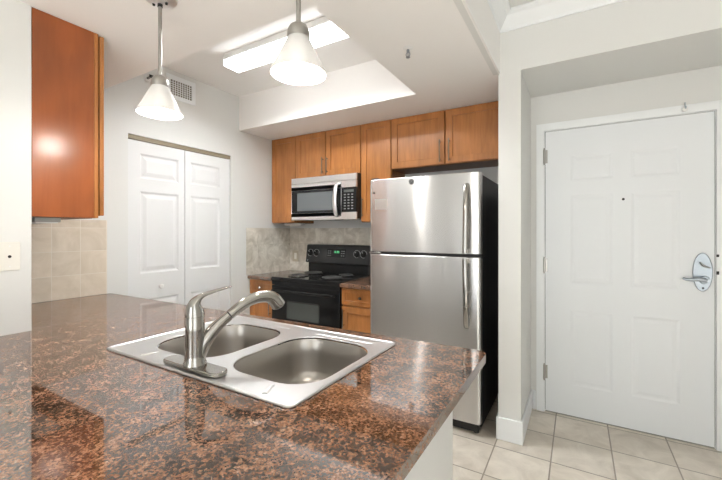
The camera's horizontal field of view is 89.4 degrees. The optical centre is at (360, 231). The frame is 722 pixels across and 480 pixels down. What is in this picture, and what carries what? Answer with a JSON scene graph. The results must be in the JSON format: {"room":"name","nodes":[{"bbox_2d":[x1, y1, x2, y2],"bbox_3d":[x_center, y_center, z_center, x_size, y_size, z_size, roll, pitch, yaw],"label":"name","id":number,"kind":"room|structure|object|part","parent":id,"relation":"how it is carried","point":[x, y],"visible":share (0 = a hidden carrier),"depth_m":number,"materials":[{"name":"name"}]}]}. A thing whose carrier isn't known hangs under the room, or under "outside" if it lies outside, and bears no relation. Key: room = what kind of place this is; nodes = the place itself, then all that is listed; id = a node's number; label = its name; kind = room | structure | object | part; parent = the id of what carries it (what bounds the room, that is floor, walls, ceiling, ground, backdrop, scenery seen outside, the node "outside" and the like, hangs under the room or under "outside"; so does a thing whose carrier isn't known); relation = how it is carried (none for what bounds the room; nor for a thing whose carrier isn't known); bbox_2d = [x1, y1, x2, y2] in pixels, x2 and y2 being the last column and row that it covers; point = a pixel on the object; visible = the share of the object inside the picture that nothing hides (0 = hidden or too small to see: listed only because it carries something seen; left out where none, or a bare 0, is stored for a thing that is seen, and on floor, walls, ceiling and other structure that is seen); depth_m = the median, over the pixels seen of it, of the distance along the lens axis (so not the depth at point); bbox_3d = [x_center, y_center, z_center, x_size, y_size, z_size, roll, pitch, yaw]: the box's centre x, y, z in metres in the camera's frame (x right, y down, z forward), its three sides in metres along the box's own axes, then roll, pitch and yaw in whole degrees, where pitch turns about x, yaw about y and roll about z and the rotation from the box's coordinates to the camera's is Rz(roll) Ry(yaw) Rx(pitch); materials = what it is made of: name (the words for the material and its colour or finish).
{"room":"kitchen","nodes":[
{"label":"kitchen","id":0,"kind":"room"},
{"bbox_2d":[32,66,289,325],"bbox_3d":[-1.515,-0.021,3.133,0.121,2.650,2.558,0,0,31],"label":"wall","id":1,"kind":"structure","parent":0,"point":[212,125],"depth_m":2.81,"materials":[{"name":"white paint"}]},
{"bbox_2d":[143,74,152,82],"bbox_3d":[-1.623,-1.184,2.795,0.062,0.060,0.060,0,0,31],"label":"sprinkler head","id":2,"kind":"object","parent":1,"relation":"attached to","point":[146,77],"visible":0.94,"depth_m":2.79},
{"bbox_2d":[128,134,229,346],"bbox_3d":[-1.502,0.281,3.103,0.076,2.022,0.930,0,0,31],"label":"door","id":3,"kind":"structure","parent":1,"relation":"in","point":[178,195],"depth_m":3.04,"materials":[{"name":"white paint"}]},
{"bbox_2d":[166,72,195,105],"bbox_3d":[-1.503,-1.188,3.047,0.010,0.195,0.263,0,0,31],"label":"air vent","id":4,"kind":"object","parent":1,"relation":"in","point":[181,92],"visible":0.87,"depth_m":3.05,"materials":[{"name":"white metal"}]},
{"bbox_2d":[272,136,313,223],"bbox_3d":[-0.744,-0.544,3.984,0.333,0.901,0.306,0,0,31],"label":"upper cabinet","id":5,"kind":"object","parent":1,"relation":"attached to","point":[284,149],"visible":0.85,"depth_m":3.86,"materials":[{"name":"brown wood"}]},
{"bbox_3d":[-0.817,-0.546,3.860,0.328,0.890,0.019,0,0,31],"label":"door","id":6,"kind":"part","parent":5,"relation":"part of","materials":[{"name":"brown wood"}]},
{"bbox_2d":[284,223,304,225],"bbox_3d":[-0.717,-0.082,3.937,0.228,0.024,0.080,0,0,31],"label":"light","id":7,"kind":"object","parent":5,"relation":"attached to","point":[285,224],"visible":1,"depth_m":3.91,"materials":[{"name":"white plastic"}]},
{"bbox_2d":[163,285,284,377],"bbox_3d":[-0.465,0.302,1.254,0.276,0.251,0.320,0,0,31],"label":"faucet","id":8,"kind":"object","parent":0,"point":[198,339],"visible":1,"depth_m":1.14,"materials":[{"name":"silver metal"}]},
{"bbox_3d":[-0.527,0.421,1.151,0.275,0.013,0.060,0,0,31],"label":"plate","id":9,"kind":"part","parent":8,"relation":"part of","materials":[{"name":"silver metal"}]},
{"bbox_3d":[-0.490,0.221,1.171,0.056,0.087,0.140,0,0,43],"label":"handle","id":10,"kind":"part","parent":8,"relation":"part of","materials":[{"name":"silver metal"}]},
{"bbox_3d":[-0.483,0.331,1.173,0.131,0.138,0.051,0,0,-43],"label":"spout","id":11,"kind":"part","parent":8,"relation":"part of","materials":[{"name":"silver metal"}]},
{"bbox_2d":[0,0,452,479],"bbox_3d":[-1.857,-0.021,2.148,4.614,2.650,0.800,0,0,31],"label":"wall","id":12,"kind":"structure","parent":0,"point":[15,15],"depth_m":1.56,"materials":[{"name":"white paint"}]},
{"bbox_2d":[0,242,19,270],"bbox_3d":[-1.488,0.103,1.541,0.007,0.122,0.072,0,0,31],"label":"wall jack","id":13,"kind":"object","parent":12,"relation":"attached to","point":[9,251],"visible":1,"depth_m":1.54,"materials":[{"name":"white plastic"}]},
{"bbox_2d":[32,7,103,219],"bbox_3d":[-1.703,-0.531,1.943,0.768,0.928,0.318,0,0,31],"label":"upper cabinet","id":14,"kind":"object","parent":12,"relation":"attached to","point":[68,58],"visible":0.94,"depth_m":1.72,"materials":[{"name":"brown wood"}]},
{"bbox_2d":[32,217,60,223],"bbox_3d":[-1.703,-0.055,1.838,0.595,0.025,0.098,0,0,31],"label":"light","id":15,"kind":"object","parent":14,"relation":"attached to","point":[35,220],"visible":0.6,"depth_m":1.68,"materials":[{"name":"grey plastic"}]},
{"bbox_3d":[-1.656,-0.532,2.022,0.768,0.925,0.018,0,0,31],"label":"frame","id":16,"kind":"part","parent":14,"relation":"part of","materials":[{"name":"brown wood"}]},
{"bbox_3d":[-1.479,-0.536,1.946,0.386,0.906,0.019,0,0,31],"label":"door","id":17,"kind":"part","parent":14,"relation":"part of","materials":[{"name":"brown wood"}]},
{"bbox_2d":[0,293,485,479],"bbox_3d":[-0.945,0.450,1.475,2.571,0.032,1.173,0,0,31],"label":"countertop","id":18,"kind":"structure","parent":12,"relation":"on","point":[72,407],"depth_m":0.89,"materials":[{"name":"brown stone"}]},
{"bbox_2d":[107,316,394,407],"bbox_3d":[-0.404,0.522,1.381,0.905,0.195,0.613,0,0,31],"label":"sink","id":19,"kind":"object","parent":18,"relation":"in","point":[285,375],"visible":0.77,"depth_m":1.41,"materials":[{"name":"white metal"}]},
{"bbox_2d":[158,325,279,365],"bbox_3d":[-0.560,0.527,1.476,0.355,0.183,0.419,0,0,31],"label":"basin","id":20,"kind":"object","parent":19,"relation":"in","point":[233,339],"depth_m":1.65,"materials":[{"name":"grey metal"}]},
{"bbox_2d":[234,339,366,383],"bbox_3d":[-0.196,0.527,1.260,0.356,0.183,0.419,0,0,31],"label":"basin","id":21,"kind":"object","parent":19,"relation":"in","point":[301,361],"depth_m":1.42,"materials":[{"name":"grey metal"}]},
{"bbox_2d":[18,0,499,139],"bbox_3d":[-0.459,-1.196,2.453,2.454,0.400,2.750,0,0,31],"label":"ceiling","id":22,"kind":"structure","parent":0,"point":[370,78],"depth_m":2.12,"materials":[{"name":"white paint"}]},
{"bbox_2d":[136,0,182,119],"bbox_3d":[-0.854,-0.749,1.550,0.178,0.494,0.178,0,0,31],"label":"pendant light","id":23,"kind":"object","parent":22,"relation":"hanging from","point":[158,102],"visible":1,"depth_m":1.54,"materials":[{"name":"white glass"}]},
{"bbox_3d":[-0.854,-0.564,1.550,0.178,0.124,0.178,0,0,31],"label":"lamp shade","id":24,"kind":"part","parent":23,"relation":"part of","materials":[{"name":"white glass"}]},
{"bbox_3d":[-0.854,-0.803,1.550,0.015,0.305,0.015,0,0,31],"label":"rod","id":25,"kind":"part","parent":23,"relation":"part of","materials":[{"name":"silver metal"}]},
{"bbox_2d":[223,30,286,72],"bbox_3d":[-0.707,-1.281,2.536,0.734,0.088,0.259,0,0,31],"label":"fluorescent light","id":26,"kind":"object","parent":22,"relation":"attached to","point":[264,51],"depth_m":2.59,"materials":[{"name":"white plastic"}]},
{"bbox_2d":[270,0,325,85],"bbox_3d":[-0.199,-0.749,1.161,0.178,0.494,0.178,0,0,31],"label":"pendant light","id":27,"kind":"object","parent":22,"relation":"hanging from","point":[297,62],"visible":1,"depth_m":1.14,"materials":[{"name":"white glass"}]},
{"bbox_3d":[-0.199,-0.564,1.161,0.178,0.124,0.178,0,0,31],"label":"lamp shade","id":28,"kind":"part","parent":27,"relation":"part of","materials":[{"name":"white glass"}]},
{"bbox_3d":[-0.199,-0.803,1.161,0.015,0.305,0.015,0,0,31],"label":"rod","id":29,"kind":"part","parent":27,"relation":"part of","materials":[{"name":"silver metal"}]},
{"bbox_3d":[-0.199,-0.566,1.161,0.056,0.100,0.056,0,0,31],"label":"bulb","id":30,"kind":"part","parent":27,"relation":"part of","materials":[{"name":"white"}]},
{"bbox_2d":[403,45,412,58],"bbox_3d":[0.254,-0.970,1.972,0.056,0.052,0.056,0,0,31],"label":"sprinkler head","id":31,"kind":"object","parent":22,"relation":"attached to","point":[407,47],"visible":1,"depth_m":1.97},
{"bbox_2d":[290,166,497,270],"bbox_3d":[0.206,0.104,3.651,2.554,2.400,0.111,0,0,31],"label":"wall","id":32,"kind":"structure","parent":0,"point":[300,238],"depth_m":3.88,"materials":[{"name":"stone"}]},
{"bbox_2d":[292,250,297,261],"bbox_3d":[-0.746,0.272,4.146,0.085,0.125,0.007,0,0,31],"label":"light switch","id":33,"kind":"object","parent":32,"relation":"attached to","point":[294,252],"visible":1,"depth_m":4.14,"materials":[{"name":"beige plastic"}]},
{"bbox_2d":[296,125,360,178],"bbox_3d":[-0.271,-0.768,3.684,0.782,0.453,0.339,0,0,31],"label":"upper cabinet","id":34,"kind":"object","parent":32,"relation":"attached to","point":[336,151],"visible":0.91,"depth_m":3.55,"materials":[{"name":"brown wood"}]},
{"bbox_3d":[-0.509,-0.770,3.677,0.374,0.442,0.019,0,0,31],"label":"door","id":35,"kind":"part","parent":34,"relation":"part of","materials":[{"name":"brown wood"}]},
{"bbox_2d":[291,173,360,220],"bbox_3d":[-0.298,-0.329,3.631,0.772,0.424,0.420,0,0,31],"label":"microwave","id":36,"kind":"object","parent":34,"relation":"attached to","point":[330,197],"visible":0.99,"depth_m":3.48,"materials":[{"name":"grey metal"}]},
{"bbox_3d":[-0.440,-0.298,3.553,0.608,0.362,0.022,0,0,31],"label":"door","id":37,"kind":"part","parent":36,"relation":"part of","materials":[{"name":"silver metal"}]},
{"bbox_3d":[-0.235,-0.297,3.386,0.042,0.320,0.064,0,0,31],"label":"handle","id":38,"kind":"part","parent":36,"relation":"part of","materials":[{"name":"silver metal"}]},
{"bbox_3d":[-0.107,-0.298,3.356,0.162,0.227,0.020,0,0,31],"label":"control panel","id":39,"kind":"part","parent":36,"relation":"part of","materials":[{"name":"black plastic"}]},
{"bbox_3d":[-0.171,-0.770,3.477,0.392,0.442,0.019,0,0,31],"label":"door","id":40,"kind":"part","parent":34,"relation":"part of","materials":[{"name":"brown wood"}]},
{"bbox_2d":[361,120,404,222],"bbox_3d":[0.200,-0.542,3.405,0.308,0.905,0.339,0,0,31],"label":"upper cabinet","id":41,"kind":"object","parent":32,"relation":"attached to","point":[376,137],"visible":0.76,"depth_m":3.31,"materials":[{"name":"brown wood"}]},
{"bbox_3d":[0.135,-0.544,3.295,0.302,0.894,0.019,0,0,31],"label":"door","id":42,"kind":"part","parent":41,"relation":"part of","materials":[{"name":"brown wood"}]},
{"bbox_2d":[392,101,497,173],"bbox_3d":[0.755,-0.771,3.075,0.977,0.447,0.339,0,0,31],"label":"upper cabinet","id":43,"kind":"object","parent":32,"relation":"attached to","point":[466,137],"visible":0.84,"depth_m":2.97,"materials":[{"name":"brown wood"}]},
{"bbox_3d":[0.477,-0.773,3.092,0.476,0.436,0.019,0,0,31],"label":"door","id":44,"kind":"part","parent":43,"relation":"part of","materials":[{"name":"brown wood"}]},
{"bbox_3d":[0.900,-0.773,2.841,0.484,0.436,0.019,0,0,31],"label":"door","id":45,"kind":"part","parent":43,"relation":"part of","materials":[{"name":"brown wood"}]},
{"bbox_2d":[453,0,497,75],"bbox_3d":[0.365,-1.171,1.484,0.030,0.350,1.923,0,0,31],"label":"beam","id":46,"kind":"structure","parent":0,"point":[458,3],"depth_m":1.83,"materials":[{"name":"white paint"}]},
{"bbox_2d":[498,28,530,421],"bbox_3d":[1.123,-0.021,2.604,0.131,2.650,0.776,0,0,31],"label":"wall pillar","id":47,"kind":"structure","parent":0,"point":[514,99],"depth_m":2.28,"materials":[{"name":"white paint"}]},
{"bbox_2d":[496,389,532,445],"bbox_3d":[1.061,1.233,2.498,0.156,0.142,0.558,0,0,31],"label":"baseboard","id":48,"kind":"structure","parent":47,"relation":"attached to","point":[509,430],"depth_m":2.27,"materials":[{"name":"white paint"}]},
{"bbox_2d":[509,0,534,6],"bbox_3d":[-1.633,-1.406,0.285,6.900,0.120,7.224,0,0,31],"label":"ceiling","id":49,"kind":"structure","parent":0,"point":[513,3],"depth_m":2.14,"materials":[{"name":"white paint"}]},
{"bbox_2d":[453,395,721,479],"bbox_3d":[-1.563,1.354,0.404,7.100,0.100,7.700,0,0,31],"label":"floor","id":50,"kind":"structure","parent":0,"point":[555,446],"depth_m":2.13,"materials":[{"name":"tile"}]},
{"bbox_2d":[250,279,272,317],"bbox_3d":[-0.842,0.885,3.837,0.314,0.836,0.636,0,0,31],"label":"base cabinet","id":51,"kind":"object","parent":50,"relation":"on","point":[263,309],"visible":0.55,"depth_m":3.60,"materials":[{"name":"brown wood"}]},
{"bbox_3d":[-0.983,0.911,3.600,0.310,0.566,0.019,0,0,31],"label":"door","id":52,"kind":"part","parent":51,"relation":"part of","materials":[{"name":"brown wood"}]},
{"bbox_3d":[-0.983,0.546,3.600,0.310,0.140,0.019,0,0,31],"label":"drawer","id":53,"kind":"part","parent":51,"relation":"part of","materials":[{"name":"brown wood"}]},
{"bbox_2d":[248,270,305,280],"bbox_3d":[-0.841,0.451,3.839,0.316,0.033,0.632,0,0,31],"label":"countertop","id":54,"kind":"structure","parent":51,"relation":"on","point":[264,276],"depth_m":3.73,"materials":[{"name":"brown stone"}]},
{"bbox_2d":[271,244,371,344],"bbox_3d":[-0.387,0.718,3.515,0.792,1.172,0.649,0,0,31],"label":"range","id":55,"kind":"object","parent":50,"relation":"on","point":[313,296],"visible":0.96,"depth_m":3.38,"materials":[{"name":"black metal"}]},
{"bbox_3d":[-0.531,0.724,3.299,0.390,0.170,0.003,0,0,31],"label":"window trim","id":56,"kind":"part","parent":55,"relation":"part of","materials":[{"name":"grey glass"}]},
{"bbox_3d":[-0.536,0.546,3.264,0.728,0.029,0.064,0,0,31],"label":"handle","id":57,"kind":"part","parent":55,"relation":"part of","materials":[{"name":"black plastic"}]},
{"bbox_3d":[-0.511,0.771,3.306,0.784,0.535,0.032,0,0,31],"label":"oven door","id":58,"kind":"part","parent":55,"relation":"part of","materials":[{"name":"black metal"}]},
{"bbox_2d":[271,271,369,285],"bbox_3d":[-0.374,0.435,3.536,0.792,0.053,0.580,0,0,31],"label":"cooktop","id":59,"kind":"object","parent":55,"relation":"in","point":[308,278],"depth_m":3.42,"materials":[{"name":"black glass"}]},
{"bbox_3d":[-0.254,0.217,3.725,0.230,0.083,0.014,0,0,31],"label":"clock panel","id":60,"kind":"part","parent":55,"relation":"part of","materials":[{"name":"black ceramic"}]},
{"bbox_2d":[342,288,369,351],"bbox_3d":[0.144,0.885,3.252,0.382,0.836,0.636,0,0,31],"label":"base cabinet","id":61,"kind":"object","parent":50,"relation":"on","point":[356,302],"visible":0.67,"depth_m":3.04,"materials":[{"name":"brown wood"}]},
{"bbox_2d":[340,277,369,289],"bbox_3d":[0.145,0.451,3.254,0.384,0.033,0.632,0,0,31],"label":"countertop","id":62,"kind":"structure","parent":61,"relation":"on","point":[364,283],"depth_m":3.06,"materials":[{"name":"brown stone"}]},
{"bbox_3d":[0.003,0.546,3.015,0.377,0.140,0.019,0,0,31],"label":"drawer","id":63,"kind":"part","parent":61,"relation":"part of","materials":[{"name":"brown wood"}]},
{"bbox_2d":[369,171,497,432],"bbox_3d":[0.583,0.452,2.806,0.807,1.702,0.818,0,0,31],"label":"refrigerator","id":64,"kind":"object","parent":50,"relation":"on","point":[434,238],"visible":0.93,"depth_m":2.48,"materials":[{"name":"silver metal"}]},
{"bbox_3d":[0.423,0.696,2.536,0.807,1.066,0.064,0,0,31],"label":"door","id":65,"kind":"part","parent":64,"relation":"part of","materials":[{"name":"silver metal"}]},
{"bbox_3d":[0.423,-0.121,2.536,0.807,0.529,0.064,0,0,31],"label":"freezer door","id":66,"kind":"part","parent":64,"relation":"part of","materials":[{"name":"silver metal"}]},
{"bbox_3d":[0.667,0.397,2.319,0.035,0.450,0.066,0,0,31],"label":"handle","id":67,"kind":"part","parent":64,"relation":"part of","materials":[{"name":"silver metal"}]},
{"bbox_3d":[0.667,-0.091,2.319,0.035,0.450,0.066,0,0,31],"label":"handle","id":68,"kind":"part","parent":64,"relation":"part of","materials":[{"name":"silver metal"}]},
{"bbox_2d":[521,0,721,97],"bbox_3d":[2.070,-1.171,1.919,2.198,0.350,0.565,0,0,31],"label":"wall","id":69,"kind":"structure","parent":0,"point":[628,40],"depth_m":2.07,"materials":[{"name":"white paint"}]},
{"bbox_2d":[487,0,625,33],"bbox_3d":[1.379,-1.298,0.883,2.328,0.094,1.922,0,0,31],"label":"trim","id":70,"kind":"structure","parent":69,"relation":"attached to","point":[507,18],"depth_m":2.13,"materials":[{"name":"white paint"}]},
{"bbox_2d":[531,65,721,389],"bbox_3d":[2.230,0.154,2.187,2.198,2.300,0.100,0,0,31],"label":"wall","id":71,"kind":"structure","parent":0,"point":[702,85],"depth_m":2.47,"materials":[{"name":"white paint"}]},
{"bbox_2d":[533,389,535,408],"bbox_3d":[1.277,1.233,2.687,0.022,0.142,0.012,0,0,31],"label":"baseboard","id":72,"kind":"structure","parent":71,"relation":"attached to","point":[534,391],"depth_m":2.68,"materials":[{"name":"white paint"}]},
{"bbox_2d":[543,111,714,447],"bbox_3d":[1.720,0.289,2.413,0.923,2.029,0.109,0,0,31],"label":"door","id":73,"kind":"structure","parent":71,"relation":"in","point":[629,259],"depth_m":2.40,"materials":[{"name":"white paint"}]},
{"bbox_3d":[2.027,0.290,2.202,0.138,0.052,0.060,0,0,31],"label":"lever","id":74,"kind":"part","parent":73,"relation":"part of","materials":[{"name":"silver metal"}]},
{"bbox_3d":[2.074,0.244,2.214,0.094,0.236,0.009,0,0,31],"label":"handle plate","id":75,"kind":"part","parent":73,"relation":"part of","materials":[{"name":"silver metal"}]},
{"bbox_2d":[536,100,721,451],"bbox_3d":[1.759,0.260,2.454,1.036,2.088,0.112,0,0,31],"label":"trim","id":76,"kind":"structure","parent":71,"relation":"attached to","point":[716,106],"depth_m":2.48,"materials":[{"name":"white paint"}]},
{"bbox_2d":[681,102,687,111],"bbox_3d":[1.987,-0.768,2.233,0.032,0.056,0.037,0,0,31],"label":"wall hook","id":77,"kind":"object","parent":71,"relation":"attached to","point":[685,108],"visible":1,"depth_m":2.24,"materials":[{"name":"white plastic"}]}
]}

